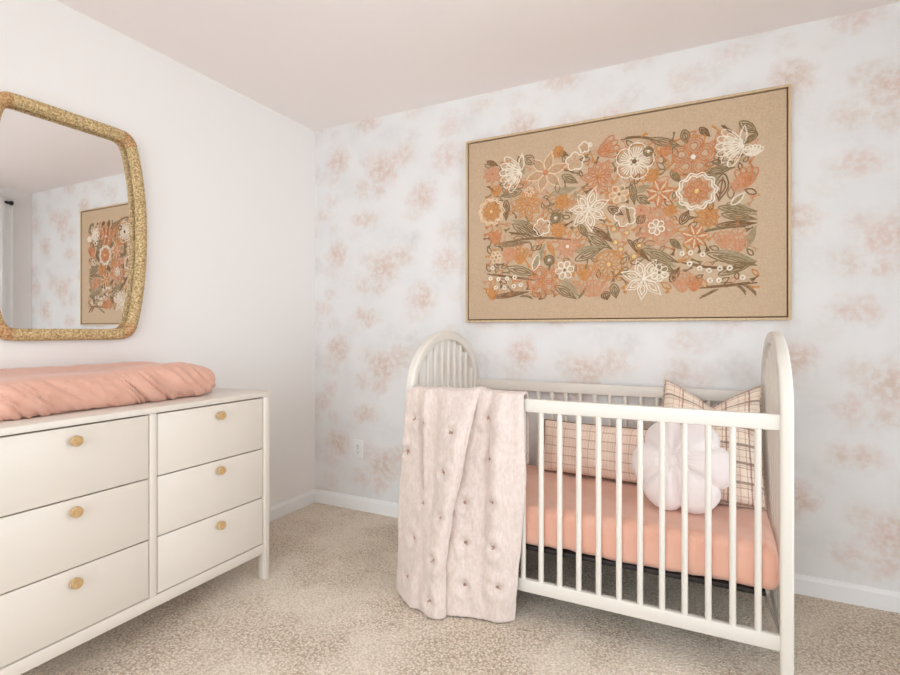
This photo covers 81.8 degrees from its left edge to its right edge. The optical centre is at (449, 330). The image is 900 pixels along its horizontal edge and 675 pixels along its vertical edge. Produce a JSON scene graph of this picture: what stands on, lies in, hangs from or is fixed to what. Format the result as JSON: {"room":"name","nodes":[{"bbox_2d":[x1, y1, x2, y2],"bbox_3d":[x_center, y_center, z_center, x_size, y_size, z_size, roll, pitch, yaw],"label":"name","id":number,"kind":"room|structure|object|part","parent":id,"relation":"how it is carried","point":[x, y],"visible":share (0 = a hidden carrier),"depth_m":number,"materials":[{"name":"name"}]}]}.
{"room":"bedroom","nodes":[
{"label":"bedroom","id":0,"kind":"room"},
{"bbox_2d":[0,0,314,506],"bbox_3d":[-1.829,-0.092,1.656,0.100,2.440,4.200,0,0,27],"label":"wall","id":1,"kind":"structure","parent":0,"point":[229,178],"depth_m":2.65,"materials":[{"name":"white paint"}]},
{"bbox_2d":[0,91,146,340],"bbox_3d":[-1.526,-0.417,2.091,0.050,0.917,0.624,0,0,27],"label":"mirror","id":2,"kind":"object","parent":1,"relation":"attached to","point":[73,218],"visible":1,"depth_m":2.10,"materials":[{"name":"clear glass"}]},
{"bbox_2d":[270,489,315,521],"bbox_3d":[-1.778,1.087,1.631,0.014,0.082,4.000,0,0,27],"label":"baseboard","id":3,"kind":"structure","parent":1,"relation":"attached to","point":[281,509],"depth_m":3.22,"materials":[{"name":"wood"}]},
{"bbox_2d":[21,502,899,674],"bbox_3d":[-0.214,1.177,0.848,3.712,0.100,4.200,0,0,27],"label":"floor","id":4,"kind":"structure","parent":0,"point":[329,603],"depth_m":1.94,"materials":[{"name":"beige carpet"}]},
{"bbox_2d":[0,387,270,674],"bbox_3d":[-1.287,0.703,1.986,0.534,0.849,1.116,0,0,27],"label":"dresser","id":5,"kind":"object","parent":4,"relation":"on","point":[109,516],"visible":0.98,"depth_m":1.77,"materials":[{"name":"beige paint"}]},
{"bbox_3d":[-1.202,0.418,1.647,0.024,0.225,0.494,0,0,27],"label":"drawer","id":6,"kind":"part","parent":5,"relation":"part of","materials":[{"name":"beige paint"}]},
{"bbox_3d":[-1.202,0.643,1.647,0.024,0.216,0.494,0,0,27],"label":"drawer","id":7,"kind":"part","parent":5,"relation":"part of","materials":[{"name":"beige paint"}]},
{"bbox_3d":[-1.202,0.858,1.647,0.024,0.204,0.494,0,0,27],"label":"drawer","id":8,"kind":"part","parent":5,"relation":"part of","materials":[{"name":"beige paint"}]},
{"bbox_3d":[-1.179,0.348,1.636,0.028,0.034,0.034,0,0,27],"label":"knob","id":9,"kind":"part","parent":5,"relation":"part of","materials":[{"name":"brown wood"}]},
{"bbox_3d":[-1.179,0.573,1.636,0.028,0.034,0.034,0,0,27],"label":"knob","id":10,"kind":"part","parent":5,"relation":"part of","materials":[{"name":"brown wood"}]},
{"bbox_3d":[-1.179,0.796,1.636,0.028,0.034,0.034,0,0,27],"label":"knob","id":11,"kind":"part","parent":5,"relation":"part of","materials":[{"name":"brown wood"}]},
{"bbox_2d":[0,361,215,420],"bbox_3d":[-1.355,0.204,1.984,0.424,0.146,0.820,0,0,27],"label":"changing pad","id":12,"kind":"object","parent":5,"relation":"on","point":[29,392],"visible":1,"depth_m":1.84,"materials":[{"name":"pink fabric"}]},
{"bbox_3d":[-1.289,0.985,1.988,0.488,0.041,1.036,0,0,27],"label":"rail","id":13,"kind":"part","parent":5,"relation":"part of","materials":[{"name":"beige paint"}]},
{"bbox_3d":[-0.966,0.418,2.121,0.024,0.225,0.497,0,0,27],"label":"drawer","id":14,"kind":"part","parent":5,"relation":"part of","materials":[{"name":"beige paint"}]},
{"bbox_3d":[-0.966,0.643,2.121,0.024,0.216,0.497,0,0,27],"label":"drawer","id":15,"kind":"part","parent":5,"relation":"part of","materials":[{"name":"beige paint"}]},
{"bbox_3d":[-0.966,0.858,2.121,0.024,0.204,0.497,0,0,27],"label":"drawer","id":16,"kind":"part","parent":5,"relation":"part of","materials":[{"name":"beige paint"}]},
{"bbox_3d":[-0.937,0.348,2.121,0.028,0.034,0.034,0,0,27],"label":"knob","id":17,"kind":"part","parent":5,"relation":"part of","materials":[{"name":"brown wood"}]},
{"bbox_3d":[-0.937,0.573,2.121,0.028,0.034,0.034,0,0,27],"label":"knob","id":18,"kind":"part","parent":5,"relation":"part of","materials":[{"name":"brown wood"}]},
{"bbox_3d":[-0.937,0.796,2.121,0.028,0.034,0.034,0,0,27],"label":"knob","id":19,"kind":"part","parent":5,"relation":"part of","materials":[{"name":"gold metal"}]},
{"bbox_3d":[-0.848,0.714,2.368,0.043,0.827,0.041,0,0,27],"label":"leg","id":20,"kind":"part","parent":5,"relation":"part of","materials":[{"name":"beige paint"}]},
{"bbox_2d":[406,331,793,674],"bbox_3d":[0.598,0.566,2.254,1.420,1.123,0.712,0,0,27],"label":"crib","id":21,"kind":"object","parent":4,"relation":"on","point":[773,427],"visible":0.67,"depth_m":1.83,"materials":[{"name":"white paint"}]},
{"bbox_2d":[396,386,528,622],"bbox_3d":[0.015,0.674,2.091,0.581,0.893,0.220,0,0,27],"label":"blanket","id":22,"kind":"object","parent":21,"relation":"on","point":[462,488],"visible":1,"depth_m":2.04,"materials":[{"name":"white fabric"}]},
{"bbox_3d":[0.749,0.293,2.555,1.348,0.051,0.025,0,0,27],"label":"rail","id":23,"kind":"part","parent":21,"relation":"part of","materials":[{"name":"white paint"}]},
{"bbox_3d":[0.448,0.994,1.954,1.348,0.050,0.025,0,0,27],"label":"rail","id":24,"kind":"part","parent":21,"relation":"part of","materials":[{"name":"white paint"}]},
{"bbox_3d":[0.448,0.293,1.954,1.348,0.051,0.025,0,0,27],"label":"rail","id":25,"kind":"part","parent":21,"relation":"part of","materials":[{"name":"white paint"}]},
{"bbox_2d":[526,465,778,589],"bbox_3d":[0.607,0.769,2.250,1.338,0.160,0.645,0,0,27],"label":"mattress","id":26,"kind":"object","parent":21,"relation":"on","point":[720,513],"visible":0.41,"depth_m":1.90,"materials":[{"name":"pink fabric"}]},
{"bbox_2d":[544,419,647,483],"bbox_3d":[0.699,0.568,2.435,0.565,0.245,0.166,0,0,32],"label":"lumbar pillow","id":27,"kind":"object","parent":26,"relation":"on","point":[608,433],"visible":0.62,"depth_m":2.40,"materials":[{"name":"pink fabric"}]},
{"bbox_2d":[632,422,728,513],"bbox_3d":[0.900,0.524,2.023,0.371,0.333,0.190,0,0,27],"label":"pillow","id":28,"kind":"object","parent":26,"relation":"on","point":[696,433],"visible":0.77,"depth_m":1.97,"materials":[{"name":"white fabric"}]},
{"bbox_2d":[661,378,766,510],"bbox_3d":[1.091,0.457,2.175,0.408,0.472,0.299,0,0,27],"label":"square pillow","id":29,"kind":"object","parent":26,"relation":"on","point":[675,396],"visible":0.47,"depth_m":2.09,"materials":[{"name":"beige fabric"}]},
{"bbox_3d":[1.046,0.919,1.683,0.008,0.119,0.056,0,0,-31],"label":"hanger rod","id":30,"kind":"part","parent":21,"relation":"part of","materials":[{"name":"grey metal"}]},
{"bbox_3d":[1.216,0.994,1.945,0.022,0.050,0.614,0,0,27],"label":"rail","id":31,"kind":"part","parent":21,"relation":"part of","materials":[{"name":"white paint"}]},
{"bbox_2d":[56,0,899,130],"bbox_3d":[-0.214,-1.363,0.848,3.712,0.100,4.200,0,0,27],"label":"ceiling","id":32,"kind":"structure","parent":0,"point":[317,64],"depth_m":2.32,"materials":[{"name":"paint"}]},
{"bbox_2d":[315,2,899,590],"bbox_3d":[0.704,-0.092,2.681,3.512,2.440,0.100,0,0,27],"label":"wall","id":33,"kind":"structure","parent":0,"point":[390,190],"depth_m":2.44,"materials":[{"name":"paper"}]},
{"bbox_2d":[354,439,362,458],"bbox_3d":[-0.576,0.745,3.260,0.073,0.115,0.011,0,0,27],"label":"power outlet","id":34,"kind":"object","parent":33,"relation":"attached to","point":[358,444],"visible":1,"depth_m":3.25,"materials":[{"name":"white plastic"}]},
{"bbox_2d":[315,489,899,612],"bbox_3d":[0.678,1.087,2.630,3.484,0.082,0.014,0,0,27],"label":"baseboard","id":35,"kind":"structure","parent":33,"relation":"attached to","point":[823,588],"depth_m":2.18,"materials":[{"name":"wood"}]},
{"bbox_2d":[466,84,790,321],"bbox_3d":[0.777,-0.547,2.565,1.529,1.008,0.041,0,0,27],"label":"wall art","id":36,"kind":"object","parent":33,"relation":"attached to","point":[681,211],"visible":1,"depth_m":2.49,"materials":[{"name":"fabric"}]},
{"bbox_3d":[0.100,-0.547,2.908,0.011,0.986,0.033,0,0,27],"label":"frame","id":37,"kind":"part","parent":36,"relation":"part of","materials":[{"name":"brown wood"}]},
{"bbox_2d":[483,166,499,183],"bbox_3d":[0.227,-0.845,2.830,0.108,0.104,0.006,0,0,27],"label":"flower","id":38,"kind":"object","parent":36,"relation":"on","point":[491,174],"depth_m":2.83,"materials":[{"name":"pink fabric"}]},
{"bbox_2d":[478,197,504,225],"bbox_3d":[0.226,-0.645,2.830,0.158,0.151,0.008,0,0,27],"label":"flower","id":39,"kind":"object","parent":36,"relation":"on","point":[491,210],"depth_m":2.83,"materials":[{"name":"orange fabric"}]},
{"bbox_2d":[486,287,498,299],"bbox_3d":[0.231,-0.198,2.828,0.076,0.073,0.006,0,0,27],"label":"flower","id":40,"kind":"object","parent":36,"relation":"on","point":[492,293],"depth_m":2.83,"materials":[{"name":"fabric"}]},
{"bbox_2d":[488,230,501,244],"bbox_3d":[0.244,-0.502,2.822,0.085,0.085,0.006,0,0,27],"label":"flower","id":41,"kind":"object","parent":36,"relation":"on","point":[494,236],"depth_m":2.82,"materials":[{"name":"orange fabric"}]},
{"bbox_2d":[490,185,501,196],"bbox_3d":[0.250,-0.754,2.818,0.069,0.066,0.006,0,0,27],"label":"flower","id":42,"kind":"object","parent":36,"relation":"on","point":[495,190],"depth_m":2.82,"materials":[{"name":"fabric"}]},
{"bbox_2d":[490,251,502,263],"bbox_3d":[0.250,-0.396,2.818,0.075,0.071,0.007,0,0,27],"label":"flower","id":43,"kind":"object","parent":36,"relation":"on","point":[496,257],"depth_m":2.82,"materials":[{"name":"beige fabric"}]},
{"bbox_2d":[502,247,517,262],"bbox_3d":[0.318,-0.408,2.784,0.095,0.101,0.006,0,0,27],"label":"flower","id":44,"kind":"object","parent":36,"relation":"on","point":[509,254],"depth_m":2.78,"materials":[{"name":"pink fabric"}]},
{"bbox_2d":[499,153,524,192],"bbox_3d":[0.330,-0.839,2.779,0.145,0.206,0.007,0,0,27],"label":"flower","id":45,"kind":"object","parent":36,"relation":"on","point":[511,165],"depth_m":2.78,"materials":[{"name":"white fabric"}]},
{"bbox_2d":[512,247,528,264],"bbox_3d":[0.372,-0.393,2.758,0.094,0.091,0.006,0,0,27],"label":"flower","id":46,"kind":"object","parent":36,"relation":"on","point":[520,255],"depth_m":2.75,"materials":[{"name":"fabric"}]},
{"bbox_2d":[513,190,543,220],"bbox_3d":[0.412,-0.660,2.738,0.169,0.173,0.006,0,0,27],"label":"flower","id":47,"kind":"object","parent":36,"relation":"on","point":[528,205],"depth_m":2.73,"materials":[{"name":"fabric"}]},
{"bbox_2d":[524,187,533,196],"bbox_3d":[0.417,-0.728,2.735,0.056,0.057,0.007,0,0,27],"label":"flower","id":48,"kind":"object","parent":36,"relation":"on","point":[528,191],"depth_m":2.73,"materials":[{"name":"beige fabric"}]},
{"bbox_2d":[532,253,539,270],"bbox_3d":[0.451,-0.358,2.718,0.046,0.095,0.007,0,0,27],"label":"leaf","id":49,"kind":"object","parent":36,"relation":"on","point":[535,256],"depth_m":2.72,"materials":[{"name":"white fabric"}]},
{"bbox_2d":[526,266,556,297],"bbox_3d":[0.476,-0.251,2.706,0.165,0.169,0.006,0,0,27],"label":"flower","id":50,"kind":"object","parent":36,"relation":"on","point":[541,281],"depth_m":2.70,"materials":[{"name":"orange fabric"}]},
{"bbox_2d":[533,218,549,235],"bbox_3d":[0.477,-0.537,2.705,0.091,0.093,0.007,0,0,27],"label":"flower","id":51,"kind":"object","parent":36,"relation":"on","point":[541,226],"depth_m":2.70,"materials":[{"name":"white fabric"}]},
{"bbox_2d":[526,151,567,192],"bbox_3d":[0.500,-0.822,2.693,0.238,0.215,0.006,0,0,27],"label":"flower","id":52,"kind":"object","parent":36,"relation":"on","point":[546,171],"depth_m":2.69,"materials":[{"name":"beige fabric"}]},
{"bbox_2d":[544,255,554,265],"bbox_3d":[0.514,-0.361,2.686,0.059,0.059,0.010,0,0,27],"label":"flower","id":53,"kind":"object","parent":36,"relation":"on","point":[549,260],"depth_m":2.68,"materials":[{"name":"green fabric"}]},
{"bbox_2d":[550,212,560,223],"bbox_3d":[0.543,-0.577,2.671,0.059,0.059,0.010,0,0,27],"label":"flower","id":54,"kind":"object","parent":36,"relation":"on","point":[555,217],"depth_m":2.67,"materials":[{"name":"green fabric"}]},
{"bbox_2d":[553,145,563,158],"bbox_3d":[0.556,-0.915,2.665,0.067,0.071,0.006,0,0,27],"label":"flower","id":55,"kind":"object","parent":36,"relation":"on","point":[558,150],"depth_m":2.66,"materials":[{"name":"fabric"}]},
{"bbox_2d":[550,222,567,236],"bbox_3d":[0.557,-0.517,2.665,0.099,0.090,0.006,0,0,27],"label":"flower","id":56,"kind":"object","parent":36,"relation":"on","point":[557,229],"depth_m":2.66,"materials":[{"name":"fabric"}]},
{"bbox_2d":[554,194,568,210],"bbox_3d":[0.572,-0.654,2.658,0.081,0.090,0.006,0,0,27],"label":"flower","id":57,"kind":"object","parent":36,"relation":"on","point":[561,201],"depth_m":2.66,"materials":[{"name":"fabric"}]},
{"bbox_2d":[555,261,574,279],"bbox_3d":[0.586,-0.306,2.651,0.101,0.095,0.007,0,0,27],"label":"flower","id":58,"kind":"object","parent":36,"relation":"on","point":[564,270],"depth_m":2.65,"materials":[{"name":"white fabric"}]},
{"bbox_2d":[554,234,580,259],"bbox_3d":[0.598,-0.423,2.644,0.146,0.132,0.006,0,0,27],"label":"flower","id":59,"kind":"object","parent":36,"relation":"on","point":[566,246],"depth_m":2.64,"materials":[{"name":"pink fabric"}]},
{"bbox_2d":[565,151,584,170],"bbox_3d":[0.632,-0.856,2.627,0.099,0.097,0.007,0,0,27],"label":"flower","id":60,"kind":"object","parent":36,"relation":"on","point":[574,160],"depth_m":2.63,"materials":[{"name":"white fabric"}]},
{"bbox_2d":[578,141,589,152],"bbox_3d":[0.674,-0.920,2.607,0.062,0.061,0.007,0,0,27],"label":"flower","id":61,"kind":"object","parent":36,"relation":"on","point":[583,146],"depth_m":2.61,"materials":[{"name":"white fabric"}]},
{"bbox_2d":[575,264,593,280],"bbox_3d":[0.674,-0.290,2.606,0.093,0.089,0.006,0,0,27],"label":"flower","id":62,"kind":"object","parent":36,"relation":"on","point":[583,272],"depth_m":2.60,"materials":[{"name":"fabric"}]},
{"bbox_2d":[569,186,608,231],"bbox_3d":[0.694,-0.602,2.597,0.202,0.229,0.006,0,0,27],"label":"flower","id":63,"kind":"object","parent":36,"relation":"on","point":[588,205],"depth_m":2.59,"materials":[{"name":"white fabric"}]},
{"bbox_2d":[574,273,611,296],"bbox_3d":[0.711,-0.224,2.588,0.189,0.120,0.006,0,0,27],"label":"flower","id":64,"kind":"object","parent":36,"relation":"on","point":[585,284],"depth_m":2.59,"materials":[{"name":"pink fabric"}]},
{"bbox_2d":[580,159,613,193],"bbox_3d":[0.728,-0.763,2.580,0.171,0.178,0.006,0,0,27],"label":"flower","id":65,"kind":"object","parent":36,"relation":"on","point":[596,175],"depth_m":2.58,"materials":[{"name":"orange fabric"}]},
{"bbox_2d":[593,250,623,279],"bbox_3d":[0.780,-0.323,2.553,0.147,0.147,0.006,0,0,27],"label":"flower","id":66,"kind":"object","parent":36,"relation":"on","point":[607,264],"depth_m":2.55,"materials":[{"name":"fabric"}]},
{"bbox_2d":[597,135,619,157],"bbox_3d":[0.781,-0.901,2.553,0.111,0.113,0.006,0,0,27],"label":"flower","id":67,"kind":"object","parent":36,"relation":"on","point":[608,146],"depth_m":2.55,"materials":[{"name":"orange fabric"}]},
{"bbox_2d":[609,185,628,203],"bbox_3d":[0.824,-0.662,2.531,0.098,0.092,0.007,0,0,27],"label":"flower","id":68,"kind":"object","parent":36,"relation":"on","point":[618,194],"depth_m":2.53,"materials":[{"name":"beige fabric"}]},
{"bbox_2d":[614,205,635,226],"bbox_3d":[0.848,-0.553,2.519,0.104,0.107,0.007,0,0,27],"label":"flower","id":69,"kind":"object","parent":36,"relation":"on","point":[624,215],"depth_m":2.52,"materials":[{"name":"white fabric"}]},
{"bbox_3d":[0.778,-0.049,2.568,1.529,0.011,0.033,0,0,27],"label":"frame","id":70,"kind":"part","parent":36,"relation":"part of","materials":[{"name":"brown wood"}]},
{"bbox_3d":[0.778,-1.046,2.568,1.529,0.011,0.033,0,0,27],"label":"frame","id":71,"kind":"part","parent":36,"relation":"part of","materials":[{"name":"brown wood"}]},
{"bbox_2d":[616,142,654,179],"bbox_3d":[0.890,-0.812,2.498,0.178,0.180,0.007,0,0,27],"label":"flower","id":72,"kind":"object","parent":36,"relation":"on","point":[634,160],"depth_m":2.50,"materials":[{"name":"white fabric"}]},
{"bbox_2d":[634,204,648,216],"bbox_3d":[0.916,-0.574,2.485,0.068,0.070,0.006,0,0,27],"label":"flower","id":73,"kind":"object","parent":36,"relation":"on","point":[640,210],"depth_m":2.48,"materials":[{"name":"pink fabric"}]},
{"bbox_2d":[621,259,669,299],"bbox_3d":[0.929,-0.241,2.479,0.224,0.200,0.006,0,0,27],"label":"flower","id":74,"kind":"object","parent":36,"relation":"on","point":[641,279],"depth_m":2.48,"materials":[{"name":"white fabric"}]},
{"bbox_2d":[643,146,653,156],"bbox_3d":[0.944,-0.850,2.471,0.049,0.049,0.010,0,0,27],"label":"flower","id":75,"kind":"object","parent":36,"relation":"on","point":[648,151],"depth_m":2.47,"materials":[{"name":"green fabric"}]},
{"bbox_2d":[643,168,660,183],"bbox_3d":[0.958,-0.733,2.465,0.085,0.074,0.006,0,0,27],"label":"flower","id":76,"kind":"object","parent":36,"relation":"on","point":[650,175],"depth_m":2.46,"materials":[{"name":"fabric"}]},
{"bbox_2d":[636,208,676,245],"bbox_3d":[0.976,-0.488,2.455,0.181,0.180,0.006,0,0,27],"label":"flower","id":77,"kind":"object","parent":36,"relation":"on","point":[654,226],"depth_m":2.45,"materials":[{"name":"pink fabric"}]},
{"bbox_2d":[650,264,668,281],"bbox_3d":[0.988,-0.272,2.449,0.080,0.087,0.007,0,0,27],"label":"flower","id":78,"kind":"object","parent":36,"relation":"on","point":[658,272],"depth_m":2.45,"materials":[{"name":"white fabric"}]},
{"bbox_2d":[646,179,674,206],"bbox_3d":[0.990,-0.647,2.449,0.134,0.134,0.006,0,0,27],"label":"flower","id":79,"kind":"object","parent":36,"relation":"on","point":[659,192],"depth_m":2.45,"materials":[{"name":"orange fabric"}]},
{"bbox_2d":[658,145,671,157],"bbox_3d":[1.009,-0.838,2.439,0.064,0.065,0.006,0,0,27],"label":"flower","id":80,"kind":"object","parent":36,"relation":"on","point":[664,151],"depth_m":2.44,"materials":[{"name":"orange fabric"}]},
{"bbox_2d":[664,203,677,216],"bbox_3d":[1.033,-0.562,2.427,0.067,0.065,0.006,0,0,27],"label":"flower","id":81,"kind":"object","parent":36,"relation":"on","point":[670,209],"depth_m":2.42,"materials":[{"name":"fabric"}]},
{"bbox_2d":[671,272,693,292],"bbox_3d":[1.076,-0.222,2.405,0.099,0.096,0.006,0,0,27],"label":"flower","id":82,"kind":"object","parent":36,"relation":"on","point":[681,282],"depth_m":2.40,"materials":[{"name":"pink fabric"}]},
{"bbox_2d":[685,275,702,291],"bbox_3d":[1.120,-0.214,2.383,0.077,0.074,0.006,0,0,27],"label":"flower","id":83,"kind":"object","parent":36,"relation":"on","point":[693,283],"depth_m":2.38,"materials":[{"name":"orange fabric"}]},
{"bbox_2d":[672,137,715,175],"bbox_3d":[1.117,-0.798,2.385,0.184,0.180,0.006,0,0,27],"label":"flower","id":84,"kind":"object","parent":36,"relation":"on","point":[691,156],"depth_m":2.38,"materials":[{"name":"orange fabric"}]},
{"bbox_2d":[682,225,709,249],"bbox_3d":[1.125,-0.427,2.381,0.117,0.118,0.006,0,0,27],"label":"flower","id":85,"kind":"object","parent":36,"relation":"on","point":[694,237],"depth_m":2.38,"materials":[{"name":"orange fabric"}]},
{"bbox_2d":[675,172,718,210],"bbox_3d":[1.130,-0.636,2.378,0.181,0.172,0.008,0,0,27],"label":"flower","id":86,"kind":"object","parent":36,"relation":"on","point":[694,191],"depth_m":2.38,"materials":[{"name":"orange fabric"}]},
{"bbox_2d":[693,204,720,228],"bbox_3d":[1.166,-0.514,2.361,0.117,0.117,0.006,0,0,27],"label":"flower","id":87,"kind":"object","parent":36,"relation":"on","point":[705,216],"depth_m":2.36,"materials":[{"name":"fabric"}]},
{"bbox_2d":[713,230,733,247],"bbox_3d":[1.228,-0.408,2.329,0.086,0.082,0.006,0,0,27],"label":"flower","id":88,"kind":"object","parent":36,"relation":"on","point":[721,238],"depth_m":2.33,"materials":[{"name":"pink fabric"}]},
{"bbox_2d":[715,125,747,167],"bbox_3d":[1.253,-0.818,2.317,0.130,0.184,0.007,0,0,27],"label":"flower","id":89,"kind":"object","parent":36,"relation":"on","point":[731,141],"depth_m":2.31,"materials":[{"name":"white fabric"}]},
{"bbox_2d":[730,192,744,205],"bbox_3d":[1.278,-0.582,2.304,0.060,0.057,0.007,0,0,27],"label":"leaf","id":90,"kind":"object","parent":36,"relation":"on","point":[736,198],"depth_m":2.30,"materials":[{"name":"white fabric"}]},
{"bbox_2d":[730,176,745,192],"bbox_3d":[1.280,-0.648,2.304,0.073,0.070,0.006,0,0,27],"label":"flower","id":91,"kind":"object","parent":36,"relation":"on","point":[737,183],"depth_m":2.30,"materials":[{"name":"orange fabric"}]},
{"bbox_2d":[729,234,749,251],"bbox_3d":[1.282,-0.387,2.302,0.084,0.081,0.006,0,0,27],"label":"flower","id":92,"kind":"object","parent":36,"relation":"on","point":[737,242],"depth_m":2.30,"materials":[{"name":"pink fabric"}]},
{"bbox_2d":[734,166,758,186],"bbox_3d":[1.308,-0.677,2.289,0.098,0.094,0.006,0,0,27],"label":"flower","id":93,"kind":"object","parent":36,"relation":"on","point":[744,176],"depth_m":2.29,"materials":[{"name":"orange fabric"}]},
{"bbox_2d":[743,144,763,156],"bbox_3d":[1.330,-0.789,2.279,0.085,0.055,0.006,0,0,27],"label":"flower","id":94,"kind":"object","parent":36,"relation":"on","point":[749,150],"depth_m":2.28,"materials":[{"name":"white fabric"}]},
{"bbox_3d":[1.457,-0.547,2.229,0.011,0.986,0.033,0,0,27],"label":"frame","id":95,"kind":"part","parent":36,"relation":"part of","materials":[{"name":"brown wood"}]}
]}

